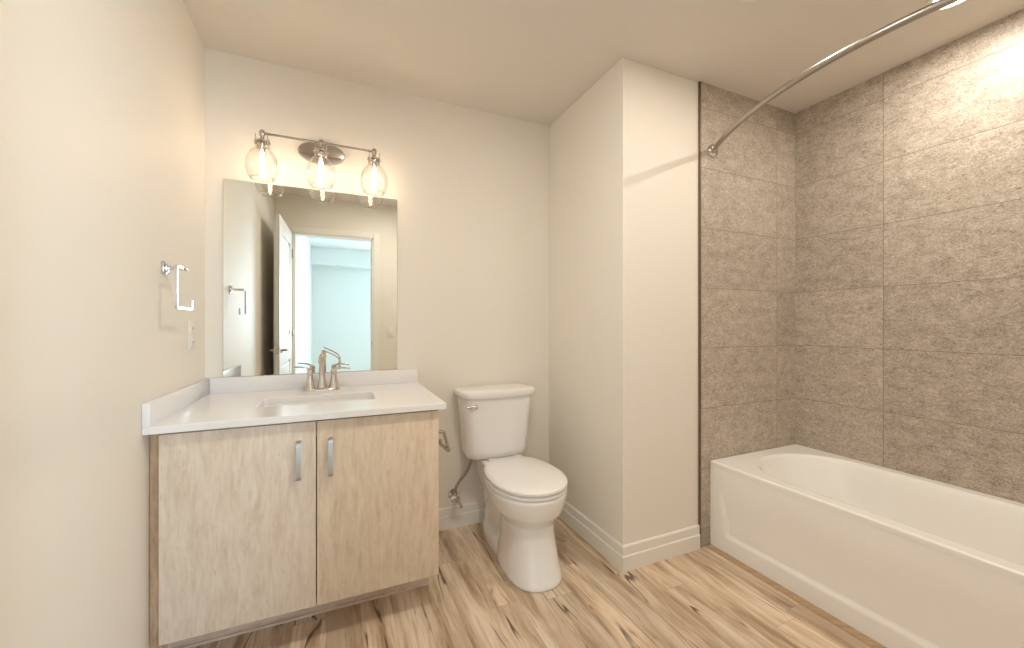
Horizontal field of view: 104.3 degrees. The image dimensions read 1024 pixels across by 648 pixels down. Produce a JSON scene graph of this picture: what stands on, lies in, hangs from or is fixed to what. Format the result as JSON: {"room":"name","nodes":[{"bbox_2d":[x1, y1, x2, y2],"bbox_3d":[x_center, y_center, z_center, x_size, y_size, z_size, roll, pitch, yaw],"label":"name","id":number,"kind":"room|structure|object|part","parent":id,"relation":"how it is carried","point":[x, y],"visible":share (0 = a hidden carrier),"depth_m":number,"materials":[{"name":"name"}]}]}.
{"room":"bathroom","nodes":[
{"label":"bathroom","id":0,"kind":"room"},
{"bbox_2d":[0,0,204,647],"bbox_3d":[-0.980,-0.049,0.727,0.100,2.440,2.361,0,0,-24],"label":"wall","id":1,"kind":"structure","parent":0,"point":[102,102],"depth_m":0.98,"materials":[{"name":"beige paint"}]},
{"bbox_2d":[161,261,192,309],"bbox_3d":[-1.183,-0.135,1.398,0.070,0.167,0.160,0,0,-24],"label":"towel holder","id":2,"kind":"object","parent":1,"relation":"attached to","point":[165,266],"visible":1,"depth_m":1.37,"materials":[{"name":"silver metal"}]},
{"bbox_3d":[-1.211,-0.196,1.393,0.014,0.044,0.044,0,0,-24],"label":"wall plate","id":3,"kind":"part","parent":2,"relation":"part of","materials":[{"name":"silver metal"}]},
{"bbox_3d":[-1.179,-0.196,1.407,0.057,0.012,0.012,0,0,-24],"label":"post","id":4,"kind":"part","parent":2,"relation":"part of","materials":[{"name":"silver metal"}]},
{"bbox_2d":[188,321,194,350],"bbox_3d":[-1.329,0.048,1.654,0.008,0.122,0.074,0,0,-24],"label":"wall outlet","id":5,"kind":"object","parent":1,"relation":"attached to","point":[191,324],"visible":1,"depth_m":1.64,"materials":[{"name":"white plastic"}]},
{"bbox_2d":[205,48,548,508],"bbox_3d":[-0.630,-0.049,2.226,1.949,2.440,0.100,0,0,-24],"label":"wall","id":6,"kind":"structure","parent":0,"point":[469,186],"depth_m":2.26,"materials":[{"name":"beige paint"}]},
{"bbox_2d":[223,178,396,376],"bbox_3d":[-0.985,-0.215,2.011,0.785,0.924,0.006,0,0,-24],"label":"vanity mirror","id":7,"kind":"object","parent":6,"relation":"attached to","point":[306,272],"visible":1,"depth_m":1.99,"materials":[{"name":"grey mirror"}]},
{"bbox_2d":[210,369,416,393],"bbox_3d":[-0.955,0.284,2.016,0.940,0.073,0.020,0,0,-24],"label":"backsplash","id":8,"kind":"structure","parent":6,"relation":"attached to","point":[220,385],"depth_m":1.96,"materials":[{"name":"white stone"}]},
{"bbox_2d":[245,129,387,195],"bbox_3d":[-0.928,-0.789,1.936,0.615,0.260,0.189,0,0,-24],"label":"vanity light","id":9,"kind":"object","parent":6,"relation":"attached to","point":[321,153],"visible":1,"depth_m":1.97,"materials":[{"name":"silver metal"}]},
{"bbox_3d":[-1.137,-0.741,1.812,0.132,0.164,0.132,0,0,-24],"label":"lamp shade","id":10,"kind":"part","parent":9,"relation":"part of","materials":[{"name":"clear glass"}]},
{"bbox_3d":[-1.137,-0.799,1.812,0.025,0.024,0.025,0,0,-24],"label":"bulb","id":11,"kind":"part","parent":9,"relation":"part of","materials":[{"name":"glass"}]},
{"bbox_3d":[-0.916,-0.741,1.910,0.132,0.164,0.132,0,0,-24],"label":"lamp shade","id":12,"kind":"part","parent":9,"relation":"part of","materials":[{"name":"clear glass"}]},
{"bbox_3d":[-0.695,-0.741,2.007,0.132,0.164,0.132,0,0,-24],"label":"lamp shade","id":13,"kind":"part","parent":9,"relation":"part of","materials":[{"name":"clear glass"}]},
{"bbox_2d":[448,459,472,508],"bbox_3d":[-0.296,0.893,2.265,0.128,0.294,0.096,0,0,-24],"label":"water supply valve","id":14,"kind":"object","parent":6,"relation":"attached to","point":[452,493],"visible":0.94,"depth_m":2.25,"materials":[{"name":"silver metal"}]},
{"bbox_3d":[-0.319,0.975,2.224,0.052,0.042,0.036,0,0,-24],"label":"knob","id":15,"kind":"part","parent":14,"relation":"part of","materials":[{"name":"silver metal"}]},
{"bbox_2d":[439,500,484,530],"bbox_3d":[-0.160,1.111,2.371,0.842,0.120,0.014,0,0,-24],"label":"baseboard","id":16,"kind":"structure","parent":6,"relation":"attached to","point":[450,517],"depth_m":2.31,"materials":[{"name":"white paint"}]},
{"bbox_2d":[192,517,872,647],"bbox_3d":[0.456,1.196,1.414,3.282,0.050,2.461,0,0,-24],"label":"floor","id":17,"kind":"structure","parent":0,"point":[699,598],"depth_m":1.61,"materials":[{"name":"brown wood"}]},
{"bbox_2d":[150,410,438,647],"bbox_3d":[-0.847,0.758,1.714,0.934,0.825,0.658,0,0,-24],"label":"vanity cabinet","id":18,"kind":"object","parent":17,"relation":"on","point":[257,527],"visible":0.93,"depth_m":1.42,"materials":[{"name":"brown wood"}]},
{"bbox_3d":[-0.923,0.690,1.365,0.450,0.671,0.019,0,0,-24],"label":"door","id":19,"kind":"part","parent":18,"relation":"part of","materials":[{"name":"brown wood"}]},
{"bbox_2d":[142,369,445,434],"bbox_3d":[-0.838,0.296,1.724,0.962,0.097,0.650,0,0,-24],"label":"countertop","id":20,"kind":"structure","parent":18,"relation":"on","point":[220,402],"depth_m":1.61,"materials":[{"name":"white stone"}]},
{"bbox_2d":[263,397,372,439],"bbox_3d":[-0.824,0.416,1.710,0.486,0.140,0.253,0,0,-24],"label":"undermount sink","id":21,"kind":"object","parent":20,"relation":"in","point":[359,398],"visible":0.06,"depth_m":1.80,"materials":[{"name":"white ceramic"}]},
{"bbox_2d":[294,349,349,391],"bbox_3d":[-0.903,0.221,1.899,0.248,0.201,0.141,0,0,-24],"label":"bathroom faucet","id":22,"kind":"object","parent":20,"relation":"on","point":[310,386],"visible":1,"depth_m":1.92,"materials":[{"name":"silver metal"}]},
{"bbox_3d":[-0.994,0.216,1.895,0.078,0.031,0.022,0,0,-31],"label":"lever","id":23,"kind":"part","parent":22,"relation":"part of","materials":[{"name":"silver metal"}]},
{"bbox_3d":[-0.969,0.265,1.911,0.051,0.100,0.051,0,0,-24],"label":"handle","id":24,"kind":"part","parent":22,"relation":"part of","materials":[{"name":"silver metal"}]},
{"bbox_3d":[-0.905,0.227,1.895,0.052,0.173,0.135,0,0,-24],"label":"spout","id":25,"kind":"part","parent":22,"relation":"part of","materials":[{"name":"silver metal"}]},
{"bbox_3d":[-0.877,0.172,1.936,0.086,0.103,0.021,0,0,-39],"label":"lever","id":26,"kind":"part","parent":22,"relation":"part of","materials":[{"name":"silver metal"}]},
{"bbox_3d":[-0.874,0.265,1.953,0.051,0.100,0.051,0,0,-24],"label":"handle","id":27,"kind":"part","parent":22,"relation":"part of","materials":[{"name":"silver metal"}]},
{"bbox_3d":[-0.756,0.486,1.412,0.015,0.139,0.032,0,0,-24],"label":"handle","id":28,"kind":"part","parent":18,"relation":"part of","materials":[{"name":"silver metal"}]},
{"bbox_3d":[-0.662,0.486,1.453,0.015,0.139,0.032,0,0,-24],"label":"handle","id":29,"kind":"part","parent":18,"relation":"part of","materials":[{"name":"silver metal"}]},
{"bbox_3d":[-0.509,0.690,1.548,0.448,0.671,0.019,0,0,-24],"label":"door","id":30,"kind":"part","parent":18,"relation":"part of","materials":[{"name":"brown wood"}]},
{"bbox_2d":[439,430,449,451],"bbox_3d":[-0.359,0.562,1.918,0.127,0.126,0.044,0,0,-24],"label":"toilet paper holder","id":31,"kind":"object","parent":18,"relation":"attached to","point":[447,448],"visible":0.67,"depth_m":1.93,"materials":[{"name":"silver metal"}]},
{"bbox_2d":[454,383,567,592],"bbox_3d":[0.006,0.765,2.052,0.454,0.812,0.708,0,0,-24],"label":"toilet","id":32,"kind":"object","parent":17,"relation":"on","point":[524,496],"visible":1,"depth_m":1.93,"materials":[{"name":"white ceramic"}]},
{"bbox_3d":[-0.210,0.449,2.131,0.062,0.026,0.018,0,0,-24],"label":"flush lever","id":33,"kind":"part","parent":32,"relation":"part of","materials":[{"name":"silver metal"}]},
{"bbox_3d":[-0.094,0.577,2.278,0.418,0.340,0.202,0,0,-24],"label":"tank","id":34,"kind":"part","parent":32,"relation":"part of","materials":[{"name":"white ceramic"}]},
{"bbox_3d":[-0.091,0.383,2.273,0.454,0.048,0.226,0,0,-24],"label":"tank lid","id":35,"kind":"part","parent":32,"relation":"part of","materials":[{"name":"white ceramic"}]},
{"bbox_3d":[0.022,0.960,2.051,0.363,0.423,0.682,0,0,-24],"label":"bowl","id":36,"kind":"part","parent":32,"relation":"part of","materials":[{"name":"white ceramic"}]},
{"bbox_3d":[0.066,0.764,1.949,0.368,0.023,0.465,0,0,-24],"label":"seat","id":37,"kind":"part","parent":32,"relation":"part of","materials":[{"name":"white plastic"}]},
{"bbox_3d":[0.060,0.738,1.964,0.368,0.028,0.502,0,0,-24],"label":"lid","id":38,"kind":"part","parent":32,"relation":"part of","materials":[{"name":"white plastic"}]},
{"bbox_2d":[710,444,1023,647],"bbox_3d":[1.680,0.946,1.564,0.719,0.451,1.503,0,0,-24],"label":"bathtub","id":39,"kind":"object","parent":17,"relation":"on","point":[901,559],"visible":1,"depth_m":1.61,"materials":[{"name":"white ceramic"}]},
{"bbox_2d":[706,544,886,647],"bbox_3d":[1.337,1.167,1.411,0.033,0.008,1.506,0,0,-24],"label":"trim","id":40,"kind":"structure","parent":39,"relation":"attached to","point":[817,610],"depth_m":1.67,"materials":[{"name":"brown wood"}]},
{"bbox_2d":[710,444,1023,581],"bbox_3d":[1.680,0.900,1.564,0.719,0.360,1.503,0,0,-24],"label":"basin","id":41,"kind":"object","parent":39,"relation":"in","point":[810,514],"depth_m":1.72,"materials":[{"name":"white ceramic"}]},
{"bbox_2d":[182,0,1023,125],"bbox_3d":[0.456,-1.309,1.414,3.282,0.080,2.461,0,0,-24],"label":"ceiling","id":42,"kind":"structure","parent":0,"point":[526,60],"depth_m":1.78,"materials":[{"name":"beige paint"}]},
{"bbox_2d":[925,0,966,11],"bbox_3d":[1.705,-1.265,1.537,0.156,0.008,0.156,0,0,-24],"label":"recessed light","id":43,"kind":"object","parent":42,"relation":"in","point":[928,2],"visible":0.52,"depth_m":1.57,"materials":[{"name":"white paint"}]},
{"bbox_2d":[549,57,697,544],"bbox_3d":[1.015,-0.049,2.500,1.383,2.440,0.723,0,0,-24],"label":"wall partition","id":44,"kind":"structure","parent":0,"point":[623,156],"depth_m":2.02,"materials":[{"name":"beige paint"}]},
{"bbox_2d":[558,501,699,572],"bbox_3d":[0.603,1.111,2.311,0.504,0.120,0.737,0,0,-24],"label":"baseboard","id":45,"kind":"structure","parent":44,"relation":"attached to","point":[631,556],"depth_m":2.00,"materials":[{"name":"white paint"}]},
{"bbox_2d":[698,81,700,547],"bbox_3d":[0.983,-0.049,2.084,0.008,2.440,0.013,0,0,-24],"label":"trim","id":46,"kind":"structure","parent":44,"relation":"attached to","point":[699,82],"depth_m":2.08,"materials":[{"name":"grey metal"}]},
{"bbox_2d":[701,82,794,547],"bbox_3d":[1.350,-0.049,2.247,0.794,2.440,0.010,0,0,-24],"label":"tiled wall","id":47,"kind":"structure","parent":44,"relation":"attached to","point":[748,189],"depth_m":2.22,"materials":[{"name":"tile"}]},
{"bbox_2d":[708,0,959,157],"bbox_3d":[1.262,-0.919,1.379,0.310,0.070,1.508,0,0,-24],"label":"shower curtain rod","id":48,"kind":"object","parent":47,"relation":"attached to","point":[939,4],"visible":1,"depth_m":1.36,"materials":[{"name":"silver metal"}]},
{"bbox_3d":[2.082,-0.049,1.680,0.090,2.440,1.638,0,0,-24],"label":"wall","id":49,"kind":"structure","parent":0,"visible":0},
{"bbox_2d":[795,8,1023,503],"bbox_3d":[2.014,-0.049,1.711,0.010,2.440,1.508,0,0,-24],"label":"tiled wall","id":50,"kind":"structure","parent":49,"relation":"attached to","point":[909,178],"depth_m":1.88,"materials":[{"name":"tile"}]}
]}

